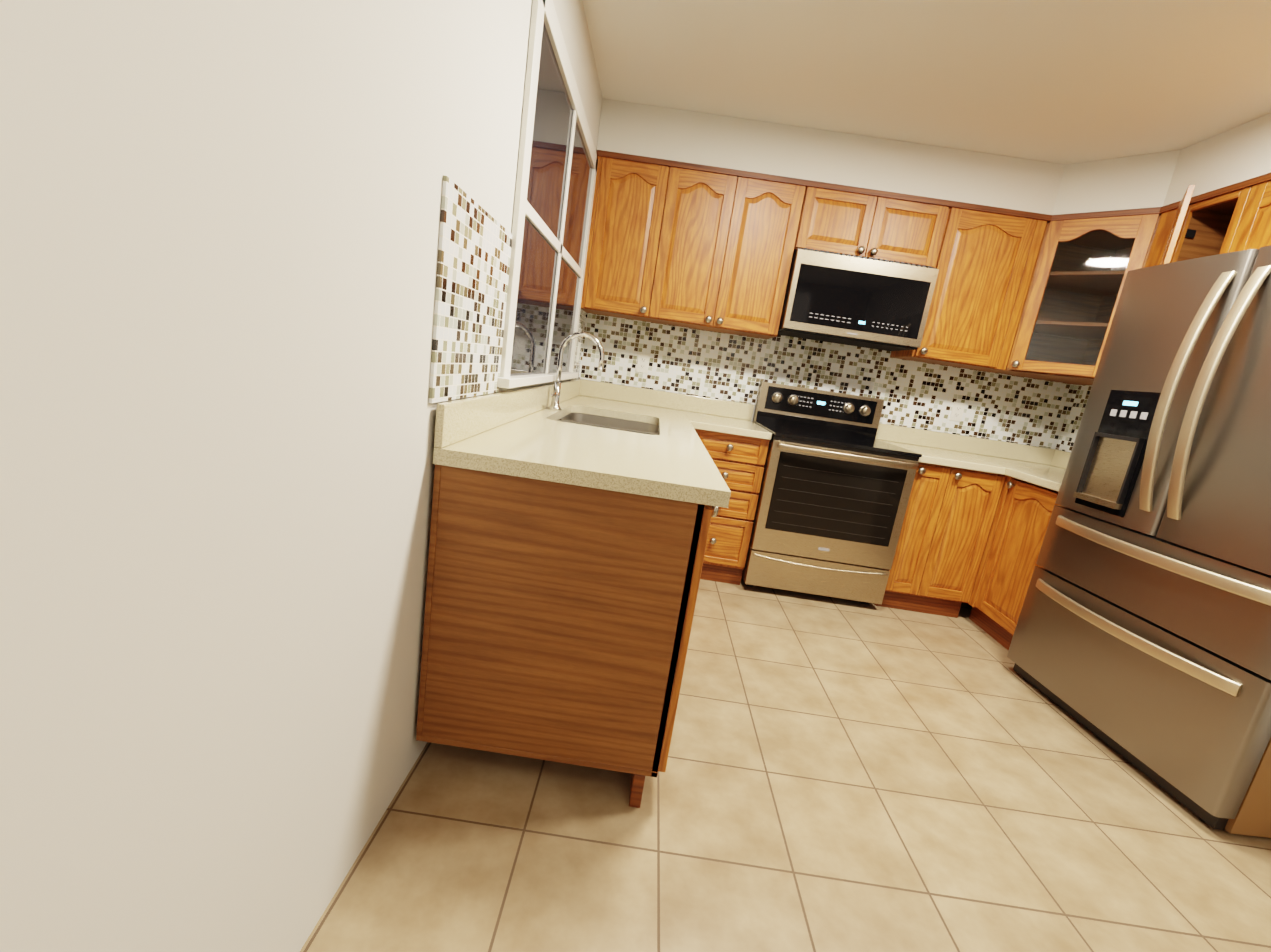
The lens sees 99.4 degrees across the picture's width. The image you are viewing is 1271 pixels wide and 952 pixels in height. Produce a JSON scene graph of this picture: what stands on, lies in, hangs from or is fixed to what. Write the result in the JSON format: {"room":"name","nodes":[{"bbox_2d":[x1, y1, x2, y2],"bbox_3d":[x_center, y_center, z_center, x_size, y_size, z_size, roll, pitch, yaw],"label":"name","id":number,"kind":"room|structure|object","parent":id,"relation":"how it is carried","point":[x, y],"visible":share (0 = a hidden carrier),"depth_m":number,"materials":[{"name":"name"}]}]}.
{"room":"kitchen","nodes":[
{"label":"kitchen","id":0,"kind":"room"},
{"bbox_2d":[0,0,602,951],"bbox_3d":[-0.477,-0.393,1.098,0.100,2.450,4.700,9,12,1],"label":"wall","id":1,"kind":"structure","parent":0,"point":[218,242],"depth_m":0.64,"materials":[{"name":"white paint"}]},
{"bbox_2d":[428,175,511,402],"bbox_3d":[-0.412,-0.438,1.397,0.008,0.466,0.510,9,12,1],"label":"tile backsplash","id":2,"kind":"structure","parent":1,"relation":"attached to","point":[474,254],"depth_m":1.32,"materials":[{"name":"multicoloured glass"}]},
{"bbox_2d":[497,0,597,388],"bbox_3d":[-0.303,-0.979,2.279,0.045,1.149,1.480,9,12,1],"label":"window","id":3,"kind":"structure","parent":1,"relation":"in","point":[556,180],"depth_m":1.97,"materials":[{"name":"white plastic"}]},
{"bbox_2d":[569,309,587,379],"bbox_3d":[-0.338,-0.812,3.217,0.008,0.466,0.332,9,12,1],"label":"tile backsplash","id":4,"kind":"structure","parent":1,"relation":"attached to","point":[583,320],"depth_m":3.33,"materials":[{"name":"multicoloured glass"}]},
{"bbox_2d":[576,342,580,361],"bbox_3d":[-0.339,-0.740,3.228,0.011,0.116,0.072,9,12,1],"label":"switch plate","id":5,"kind":"object","parent":4,"relation":"attached to","point":[578,352],"visible":0.98,"depth_m":3.21,"materials":[{"name":"white plastic"}]},
{"bbox_2d":[300,577,1270,951],"bbox_3d":[0.908,1.076,1.344,3.270,0.100,4.900,9,12,1],"label":"floor","id":6,"kind":"structure","parent":0,"point":[842,775],"depth_m":1.44,"materials":[{"name":"tile"}]},
{"bbox_2d":[416,413,718,807],"bbox_3d":[-0.143,0.203,2.442,0.688,0.841,2.258,9,12,1],"label":"base cabinet left arm","id":7,"kind":"object","parent":6,"relation":"on","point":[558,618],"visible":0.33,"depth_m":1.32},
{"bbox_2d":[433,379,756,507],"bbox_3d":[-0.059,-0.271,2.337,0.720,0.140,2.270,9,12,1],"label":"countertop","id":8,"kind":"structure","parent":7,"relation":"on","point":[524,433],"depth_m":1.54,"materials":[{"name":"beige stone"}]},
{"bbox_2d":[548,332,604,410],"bbox_3d":[-0.257,-0.446,2.324,0.221,0.350,0.142,9,12,1],"label":"faucet","id":9,"kind":"object","parent":8,"relation":"on","point":[555,402],"visible":1,"depth_m":2.34,"materials":[{"name":"silver metal"}]},
{"bbox_2d":[557,413,657,434],"bbox_3d":[-0.133,-0.122,2.424,0.497,0.200,0.788,9,12,1],"label":"undermount sink","id":10,"kind":"object","parent":8,"relation":"in","point":[614,423],"visible":0.12,"depth_m":2.78,"materials":[{"name":"silver metal"}]},
{"bbox_2d":[695,429,769,584],"bbox_3d":[0.432,0.123,3.223,0.467,0.842,0.652,9,12,1],"label":"base cabinet","id":11,"kind":"object","parent":6,"relation":"on","point":[738,461],"visible":0.52,"depth_m":2.93,"materials":[{"name":"brown wood"}]},
{"bbox_2d":[693,396,771,439],"bbox_3d":[0.530,-0.350,3.124,0.406,0.140,0.652,9,12,1],"label":"countertop","id":12,"kind":"structure","parent":11,"relation":"on","point":[741,414],"depth_m":3.41,"materials":[{"name":"beige stone"}]},
{"bbox_2d":[742,381,921,603],"bbox_3d":[1.060,0.084,3.134,0.758,1.133,0.724,9,12,1],"label":"range","id":13,"kind":"object","parent":6,"relation":"on","point":[835,490],"visible":0.96,"depth_m":2.88,"materials":[{"name":"silver metal"}]},
{"bbox_2d":[873,462,1004,617],"bbox_3d":[1.663,0.307,3.211,0.489,0.841,0.652,9,12,1],"label":"base cabinet","id":14,"kind":"object","parent":6,"relation":"on","point":[946,525],"visible":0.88,"depth_m":2.92,"materials":[{"name":"brown wood"}]},
{"bbox_2d":[875,423,1070,474],"bbox_3d":[2.062,-0.118,3.095,1.154,0.140,0.680,9,12,1],"label":"countertop","id":15,"kind":"structure","parent":14,"relation":"on","point":[937,448],"depth_m":3.40,"materials":[{"name":"beige stone"}]},
{"bbox_2d":[967,475,1060,650],"bbox_3d":[2.211,0.432,3.005,0.692,0.841,1.063,9,12,1],"label":"base cabinet","id":16,"kind":"object","parent":6,"relation":"on","point":[1019,525],"visible":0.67,"depth_m":2.73,"materials":[{"name":"brown wood"}]},
{"bbox_2d":[1005,447,1069,491],"bbox_3d":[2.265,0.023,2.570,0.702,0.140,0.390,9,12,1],"label":"countertop","id":17,"kind":"structure","parent":16,"relation":"on","point":[1046,469],"depth_m":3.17,"materials":[{"name":"beige stone"}]},
{"bbox_2d":[1007,245,1270,837],"bbox_3d":[2.148,0.175,1.898,0.778,1.772,0.920,8,12,-3],"label":"refrigerator","id":18,"kind":"object","parent":6,"relation":"on","point":[1141,640],"visible":1,"depth_m":1.82,"materials":[{"name":"silver metal"}]},
{"bbox_2d":[584,379,1050,448],"bbox_3d":[1.185,-0.640,3.432,3.270,2.450,0.100,9,12,1],"label":"wall","id":19,"kind":"structure","parent":0,"point":[755,407],"depth_m":3.44,"materials":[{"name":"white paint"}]},
{"bbox_2d":[581,156,684,323],"bbox_3d":[-0.032,-1.335,3.116,0.455,0.793,0.312,9,12,1],"label":"upper cabinet","id":20,"kind":"object","parent":19,"relation":"attached to","point":[634,216],"depth_m":2.96,"materials":[{"name":"brown wood"}]},
{"bbox_2d":[661,169,808,338],"bbox_3d":[0.471,-1.259,3.111,0.795,0.793,0.312,9,12,1],"label":"upper cabinet","id":21,"kind":"object","parent":19,"relation":"attached to","point":[693,249],"depth_m":2.96,"materials":[{"name":"brown wood"}]},
{"bbox_2d":[580,313,1075,448],"bbox_3d":[1.182,-0.622,3.381,3.069,0.466,0.008,9,12,1],"label":"tile backsplash","id":22,"kind":"structure","parent":19,"relation":"attached to","point":[683,360],"depth_m":3.38,"materials":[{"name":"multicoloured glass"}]},
{"bbox_2d":[636,353,649,372],"bbox_3d":[0.048,-0.712,3.399,0.072,0.116,0.007,9,12,1],"label":"electrical outlet","id":23,"kind":"object","parent":22,"relation":"attached to","point":[643,363],"visible":1,"depth_m":3.40,"materials":[{"name":"white plastic"}]},
{"bbox_2d":[949,402,965,421],"bbox_3d":[2.020,-0.404,3.383,0.072,0.116,0.007,9,12,1],"label":"electrical outlet","id":24,"kind":"object","parent":22,"relation":"attached to","point":[957,411],"visible":1,"depth_m":3.38,"materials":[{"name":"white plastic"}]},
{"bbox_2d":[797,187,952,267],"bbox_3d":[1.277,-1.373,3.055,0.760,0.320,0.312,9,12,1],"label":"upper cabinet","id":25,"kind":"object","parent":19,"relation":"attached to","point":[862,225],"depth_m":2.90,"materials":[{"name":"brown wood"}]},
{"bbox_2d":[777,248,938,350],"bbox_3d":[1.221,-0.995,3.099,0.754,0.433,0.382,9,12,1],"label":"over-the-range microwave","id":26,"kind":"object","parent":25,"relation":"attached to","point":[855,300],"visible":1,"depth_m":2.92,"materials":[{"name":"silver metal"}]},
{"bbox_2d":[890,207,1046,369],"bbox_3d":[1.886,-1.048,3.097,0.531,0.793,0.312,9,12,1],"label":"upper cabinet","id":27,"kind":"object","parent":19,"relation":"attached to","point":[988,260],"depth_m":2.95,"materials":[{"name":"brown wood"}]},
{"bbox_2d":[979,214,1160,384],"bbox_3d":[2.445,-0.932,2.942,0.631,0.795,0.620,9,12,1],"label":"upper cabinet","id":28,"kind":"object","parent":19,"relation":"attached to","point":[1082,267],"visible":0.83,"depth_m":2.97,"materials":[{"name":"brown wood"}]},
{"bbox_2d":[1056,385,1091,451],"bbox_3d":[2.673,-0.282,2.812,0.008,0.466,1.100,9,12,1],"label":"tile backsplash","id":29,"kind":"structure","parent":19,"relation":"attached to","point":[1080,393],"depth_m":3.31,"materials":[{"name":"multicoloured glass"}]},
{"bbox_2d":[582,0,1270,163],"bbox_3d":[1.273,-1.393,0.822,3.270,0.100,4.900,9,12,1],"label":"ceiling","id":30,"kind":"structure","parent":0,"point":[1066,81],"depth_m":2.16,"materials":[{"name":"white paint"}]},
{"bbox_2d":[597,98,1270,214],"bbox_3d":[1.293,-1.454,1.973,3.068,0.246,2.419,9,12,1],"label":"wall","id":31,"kind":"structure","parent":0,"point":[1240,153],"depth_m":2.82,"materials":[{"name":"white paint"}]},
{"bbox_2d":[597,150,1270,221],"bbox_3d":[1.121,-1.328,1.930,2.759,0.027,1.955,9,12,1],"label":"trim","id":32,"kind":"structure","parent":31,"relation":"attached to","point":[1251,182],"depth_m":2.85,"materials":[{"name":"brown wood"}]},
{"bbox_3d":[2.658,0.076,1.068,0.100,2.450,4.700,9,12,1],"label":"wall","id":33,"kind":"structure","parent":0,"visible":0},
{"bbox_2d":[1220,181,1270,253],"bbox_3d":[2.596,-0.927,2.020,0.313,0.383,0.373,9,12,1],"label":"upper cabinet","id":34,"kind":"object","parent":33,"relation":"attached to","point":[1238,220],"depth_m":2.15,"materials":[{"name":"brown wood"}]}
]}

